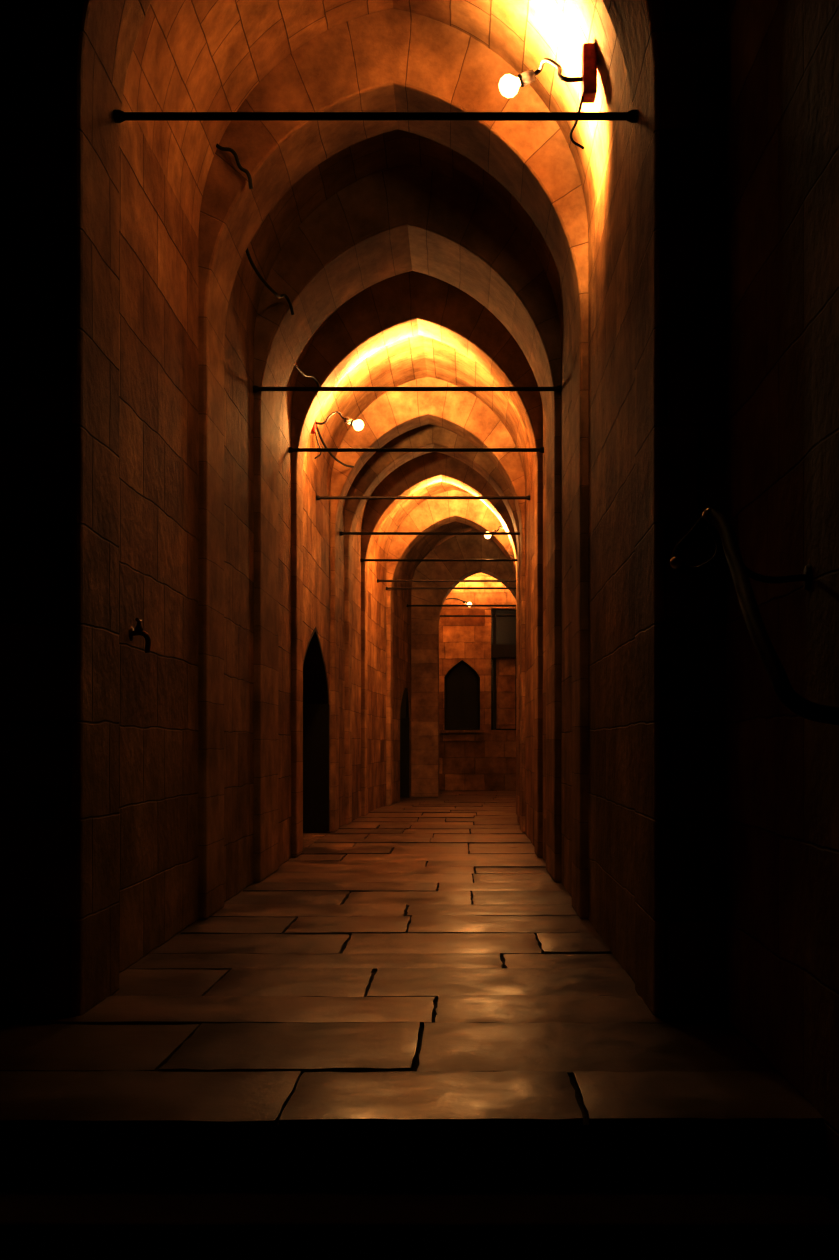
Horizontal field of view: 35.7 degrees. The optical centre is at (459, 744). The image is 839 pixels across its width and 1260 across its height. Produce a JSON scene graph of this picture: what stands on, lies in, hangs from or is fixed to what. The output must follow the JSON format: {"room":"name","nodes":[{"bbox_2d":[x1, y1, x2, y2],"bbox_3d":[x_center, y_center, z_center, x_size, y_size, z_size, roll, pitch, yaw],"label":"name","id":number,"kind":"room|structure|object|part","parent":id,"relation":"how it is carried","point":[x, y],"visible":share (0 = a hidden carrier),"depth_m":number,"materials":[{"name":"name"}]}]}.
{"room":"vaulted stone corridor","nodes":[
{"label":"vaulted stone corridor","id":0,"kind":"room"},
{"bbox_2d":[119,96,410,973],"bbox_3d":[-1.690,-0.640,17.855,1.016,4.780,25.134,0,0,2],"label":"wall","id":1,"kind":"structure","parent":0,"point":[158,244],"depth_m":7.44,"materials":[{"name":"stone"}]},
{"bbox_2d":[129,618,150,652],"bbox_3d":[-1.522,-0.521,6.200,0.098,0.164,0.082,0,0,0],"label":"tap","id":2,"kind":"object","parent":1,"relation":"attached to","point":[139,630],"visible":1,"depth_m":6.19,"materials":[{"name":"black metal"}]},
{"bbox_3d":[-1.522,-0.494,6.200,0.098,0.110,0.026,0,0,0],"label":"spout","id":3,"kind":"part","parent":2,"relation":"part of","materials":[{"name":"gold metal"}]},
{"bbox_2d":[303,704,328,830],"bbox_3d":[-1.747,0.269,15.510,0.370,1.518,0.050,0,0,0],"label":"doorway","id":4,"kind":"object","parent":1,"relation":"attached to","point":[315,716],"visible":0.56,"depth_m":15.49,"materials":[{"name":"brown wood"}]},
{"bbox_2d":[303,627,328,703],"bbox_3d":[-1.764,-0.868,14.150,0.385,0.836,2.800,0,0,0],"label":"lining","id":5,"kind":"object","parent":1,"relation":"attached to","point":[315,689],"visible":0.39,"depth_m":15.22,"materials":[{"name":"brown wood"}]},
{"bbox_2d":[400,718,408,796],"bbox_3d":[-1.186,0.244,25.660,0.370,1.568,0.050,0,0,0],"label":"doorway","id":6,"kind":"object","parent":1,"relation":"attached to","point":[404,722],"visible":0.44,"depth_m":25.63,"materials":[{"name":"brown wood"}]},
{"bbox_2d":[400,688,408,717],"bbox_3d":[-1.204,-0.798,25.000,0.385,0.596,1.400,0,0,0],"label":"lining","id":7,"kind":"object","parent":1,"relation":"attached to","point":[404,712],"visible":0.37,"depth_m":24.57,"materials":[{"name":"brown wood"}]},
{"bbox_2d":[253,385,560,392],"bbox_3d":[-0.400,-2.700,9.860,2.332,0.050,0.050,0,0,0],"label":"rod","id":8,"kind":"object","parent":1,"relation":"attached to","point":[255,388],"visible":1,"depth_m":9.85,"materials":[{"name":"black metal"}]},
{"bbox_2d":[289,447,543,452],"bbox_3d":[-0.400,-2.700,11.900,2.332,0.050,0.050,0,0,0],"label":"rod","id":9,"kind":"object","parent":1,"relation":"attached to","point":[541,450],"visible":1,"depth_m":11.88,"materials":[{"name":"black metal"}]},
{"bbox_2d":[316,495,529,499],"bbox_3d":[-0.400,-2.700,14.200,2.332,0.050,0.050,0,0,0],"label":"rod","id":10,"kind":"object","parent":1,"relation":"attached to","point":[318,497],"visible":1,"depth_m":14.19,"materials":[{"name":"black metal"}]},
{"bbox_2d":[340,532,519,535],"bbox_3d":[-0.362,-2.700,16.600,2.332,0.050,0.050,0,0,0],"label":"rod","id":11,"kind":"object","parent":1,"relation":"attached to","point":[341,533],"visible":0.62,"depth_m":16.59,"materials":[{"name":"black metal"}]},
{"bbox_2d":[361,558,516,561],"bbox_3d":[-0.286,-2.700,19.000,2.332,0.050,0.050,0,0,0],"label":"rod","id":12,"kind":"object","parent":1,"relation":"attached to","point":[362,560],"visible":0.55,"depth_m":18.98,"materials":[{"name":"black metal"}]},
{"bbox_2d":[377,579,515,582],"bbox_3d":[-0.200,-2.700,21.400,2.332,0.050,0.050,0,0,0],"label":"rod","id":13,"kind":"object","parent":1,"relation":"attached to","point":[377,579],"visible":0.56,"depth_m":21.39,"materials":[{"name":"black metal"}]},
{"bbox_2d":[386,587,515,589],"bbox_3d":[-0.113,-2.700,22.400,2.332,0.050,0.050,0,0,0],"label":"rod","id":14,"kind":"object","parent":1,"relation":"attached to","point":[387,588],"visible":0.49,"depth_m":22.38,"materials":[{"name":"black metal"}]},
{"bbox_2d":[445,598,471,604],"bbox_3d":[-0.293,-2.965,28.200,1.108,0.519,0.120,0,0,0],"label":"wall lamp","id":15,"kind":"object","parent":1,"relation":"attached to","point":[464,602],"visible":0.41,"depth_m":28.18,"materials":[{"name":"metal"}]},
{"bbox_2d":[407,604,515,606],"bbox_3d":[0.130,-2.700,25.200,2.332,0.050,0.050,0,0,0],"label":"rod","id":16,"kind":"object","parent":1,"relation":"attached to","point":[407,604],"visible":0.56,"depth_m":25.19,"materials":[{"name":"black metal"}]},
{"bbox_2d":[440,615,515,616],"bbox_3d":[0.228,-2.650,26.700,2.332,0.050,0.050,0,0,0],"label":"rod","id":17,"kind":"object","parent":1,"relation":"attached to","point":[440,615],"visible":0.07,"depth_m":26.69,"materials":[{"name":"black metal"}]},
{"bbox_2d":[0,0,724,1022],"bbox_3d":[-0.400,-1.650,5.300,4.800,6.800,0.600,0,0,0],"label":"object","id":18,"kind":"structure","parent":0,"point":[64,64],"depth_m":5.00,"materials":[{"name":"stone"}]},
{"bbox_2d":[113,110,637,122],"bbox_3d":[-0.355,-2.650,5.480,2.200,0.050,0.050,0,0,0],"label":"rod","id":19,"kind":"object","parent":18,"relation":"attached to","point":[119,116],"visible":1,"depth_m":5.47,"materials":[{"name":"black metal"}]},
{"bbox_2d":[123,0,628,592],"bbox_3d":[-0.171,-3.725,17.830,2.654,1.390,25.034,0,0,2],"label":"ceiling","id":20,"kind":"structure","parent":0,"point":[188,55],"depth_m":7.62,"materials":[{"name":"stone"}]},
{"bbox_2d":[216,144,353,467],"bbox_3d":[-1.373,-3.408,11.660,0.268,0.460,7.804,0,0,0],"label":"cable","id":21,"kind":"object","parent":20,"relation":"attached to","point":[218,146],"visible":0.72,"depth_m":9.21,"materials":[{"name":"rubber"}]},
{"bbox_2d":[310,411,363,458],"bbox_3d":[-1.237,-3.115,13.000,0.556,0.519,0.120,0,0,0],"label":"wall lamp","id":22,"kind":"object","parent":20,"relation":"attached to","point":[358,425],"visible":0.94,"depth_m":12.98,"materials":[{"name":"metal"}]},
{"bbox_3d":[-1.282,-3.271,13.000,0.336,0.137,0.022,0,0,0],"label":"gooseneck arm","id":23,"kind":"part","parent":22,"relation":"part of","materials":[{"name":"metal"}]},
{"bbox_2d":[344,417,353,425],"bbox_3d":[-1.109,-3.239,13.000,0.099,0.088,0.064,0,0,0],"label":"socket","id":24,"kind":"object","parent":22,"relation":"attached to","point":[347,420],"depth_m":12.97,"materials":[{"name":"metal"}]},
{"bbox_3d":[-1.016,-3.197,13.002,0.118,0.116,0.114,0,0,41],"label":"bulb","id":25,"kind":"part","parent":22,"relation":"part of","materials":[{"name":"beige glass"}]},
{"bbox_2d":[484,526,512,556],"bbox_3d":[0.622,-3.145,19.950,0.506,0.519,0.120,0,0,0],"label":"wall lamp","id":26,"kind":"object","parent":20,"relation":"attached to","point":[485,536],"visible":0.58,"depth_m":19.94,"materials":[{"name":"metal"}]},
{"bbox_2d":[498,43,596,148],"bbox_3d":[0.466,-3.308,6.757,0.612,0.585,0.185,0,0,38],"label":"wall lamp","id":27,"kind":"object","parent":20,"relation":"attached to","point":[509,85],"visible":0.98,"depth_m":6.60,"materials":[{"name":"glass"},{"name":"metal"},{"name":"plastic"}]},
{"bbox_3d":[0.261,-3.497,6.902,0.118,0.116,0.114,0,0,-41],"label":"bulb","id":28,"kind":"part","parent":27,"relation":"part of","materials":[{"name":"beige glass"}]},
{"bbox_2d":[517,69,535,86],"bbox_3d":[0.354,-3.539,6.900,0.099,0.088,0.064,0,0,0],"label":"socket","id":29,"kind":"object","parent":27,"relation":"attached to","point":[525,78],"depth_m":6.88,"materials":[{"name":"metal"}]},
{"bbox_3d":[0.479,-3.482,6.740,0.098,0.239,0.412,0,0,-34],"label":"gooseneck arm","id":30,"kind":"part","parent":27,"relation":"part of","materials":[{"name":"metal"}]},
{"bbox_2d":[0,791,822,1188],"bbox_3d":[-0.300,1.366,16.827,5.551,0.649,26.450,0,0,1],"label":"floor","id":31,"kind":"structure","parent":0,"point":[288,1011],"depth_m":4.44,"materials":[{"name":"stone"}]},
{"bbox_2d":[198,8,587,919],"bbox_3d":[-0.400,-1.710,8.100,3.240,5.520,0.600,0,0,0],"label":"stone arch","id":32,"kind":"object","parent":31,"relation":"on","point":[390,60],"visible":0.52,"depth_m":7.80,"materials":[{"name":"beige stone"}]},
{"bbox_2d":[254,165,560,882],"bbox_3d":[-0.400,-1.710,10.400,3.240,5.520,1.000,0,0,0],"label":"stone arch","id":33,"kind":"object","parent":31,"relation":"on","point":[385,224],"visible":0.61,"depth_m":9.92,"materials":[{"name":"beige stone"}]},
{"bbox_2d":[291,271,542,857],"bbox_3d":[-0.400,-1.710,12.350,3.240,5.520,0.500,0,0,0],"label":"stone arch","id":34,"kind":"object","parent":31,"relation":"on","point":[402,306],"visible":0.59,"depth_m":12.10,"materials":[{"name":"beige stone"}]},
{"bbox_2d":[330,377,524,831],"bbox_3d":[-0.380,-1.710,15.850,3.240,5.520,0.500,0,0,0],"label":"stone arch","id":35,"kind":"object","parent":31,"relation":"on","point":[392,414],"visible":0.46,"depth_m":15.60,"materials":[{"name":"stone"}]},
{"bbox_2d":[344,424,519,824],"bbox_3d":[-0.344,-1.710,17.350,3.240,5.520,0.500,0,0,0],"label":"stone arch","id":36,"kind":"object","parent":31,"relation":"on","point":[380,465],"visible":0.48,"depth_m":17.10,"materials":[{"name":"beige stone"}]},
{"bbox_2d":[361,452,516,815],"bbox_3d":[-0.274,-1.710,19.350,3.240,5.520,0.500,0,0,0],"label":"stone arch","id":37,"kind":"object","parent":31,"relation":"on","point":[422,471],"visible":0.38,"depth_m":19.10,"materials":[{"name":"stone"}]},
{"bbox_2d":[377,490,515,805],"bbox_3d":[-0.078,-1.710,22.800,3.240,5.520,0.600,0,0,0],"label":"stone arch","id":38,"kind":"object","parent":31,"relation":"on","point":[431,514],"visible":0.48,"depth_m":22.50,"materials":[{"name":"stone"}]},
{"bbox_2d":[411,529,515,796],"bbox_3d":[0.420,-1.640,26.300,3.300,5.380,0.600,0,0,0],"label":"stone arch","id":39,"kind":"object","parent":31,"relation":"on","point":[424,620],"visible":0.4,"depth_m":26.00,"materials":[{"name":"beige stone"}]},
{"bbox_2d":[439,572,515,790],"bbox_3d":[0.400,-1.550,30.350,4.200,6.600,0.700,0,0,0],"label":"wall","id":40,"kind":"structure","parent":0,"point":[486,761],"depth_m":30.00,"materials":[{"name":"stone"}]},
{"bbox_2d":[444,663,477,729],"bbox_3d":[0.050,-1.160,30.180,0.820,1.620,0.001,0,0,0],"label":"shutter","id":41,"kind":"object","parent":40,"relation":"attached to","point":[470,701],"visible":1,"depth_m":30.18,"materials":[{"name":"brown wood"}]},
{"bbox_2d":[444,660,479,729],"bbox_3d":[0.050,-1.164,30.140,0.820,1.623,0.060,0,0,0],"label":"arched window","id":42,"kind":"structure","parent":40,"relation":"attached to","point":[461,661],"depth_m":30.11,"materials":[{"name":"brown wood"}]},
{"bbox_2d":[440,730,483,732],"bbox_3d":[0.050,-0.310,29.960,1.000,0.070,0.200,0,0,0],"label":"sill","id":43,"kind":"structure","parent":40,"relation":"attached to","point":[441,731],"depth_m":29.86,"materials":[{"name":"stone"}]},
{"bbox_2d":[491,610,515,729],"bbox_3d":[1.030,-1.750,30.300,0.620,2.800,0.030,0,0,0],"label":"pane","id":44,"kind":"object","parent":40,"relation":"attached to","point":[505,626],"visible":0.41,"depth_m":30.28,"materials":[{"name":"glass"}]},
{"bbox_2d":[491,645,515,657],"bbox_3d":[1.030,-2.170,30.100,0.600,0.300,0.160,0,0,0],"label":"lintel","id":45,"kind":"object","parent":40,"relation":"attached to","point":[497,651],"visible":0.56,"depth_m":30.02,"materials":[{"name":"brown wood"}]},
{"bbox_2d":[493,609,515,729],"bbox_3d":[1.028,-1.750,30.168,0.525,2.800,0.115,0,0,0],"label":"window","id":46,"kind":"structure","parent":40,"relation":"in","point":[505,667],"depth_m":30.17,"materials":[{"name":"stone"}]},
{"bbox_3d":[0.800,-1.750,30.150,0.070,2.800,0.080,0,0,0],"label":"mullion","id":47,"kind":"part","parent":46,"relation":"part of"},
{"bbox_2d":[525,82,634,982],"bbox_3d":[1.350,-0.640,17.855,1.016,4.780,25.134,0,0,2],"label":"wall","id":48,"kind":"structure","parent":0,"point":[611,241],"depth_m":6.88,"materials":[{"name":"stone"}]},
{"bbox_2d":[725,0,838,1209],"bbox_3d":[1.170,-1.650,1.600,0.300,6.800,6.790,0,0,0],"label":"wall","id":49,"kind":"structure","parent":0,"point":[782,56],"depth_m":4.15,"materials":[{"name":"stone"}]},
{"bbox_2d":[670,508,838,724],"bbox_3d":[0.838,-0.391,3.611,0.365,0.690,0.953,0,0,0],"label":"stair handrail","id":50,"kind":"object","parent":49,"relation":"attached to","point":[721,530],"visible":1,"depth_m":3.65,"materials":[{"name":"metal"}]},
{"bbox_3d":[0.775,-0.712,4.030,0.046,0.048,0.054,0,0,-17],"label":"knob","id":51,"kind":"part","parent":50,"relation":"part of","materials":[{"name":"metal"}]},
{"bbox_3d":[-0.900,1.710,0.900,3.800,0.300,4.400,0,0,0],"label":"floor","id":52,"kind":"structure","parent":0,"visible":0},
{"bbox_2d":[0,1181,838,1259],"bbox_3d":[-0.900,1.455,3.330,3.800,0.470,0.640,0,0,0],"label":"stone staircase","id":53,"kind":"structure","parent":52,"relation":"on","point":[40,1220],"depth_m":3.33,"materials":[{"name":"black stone"}]}
]}

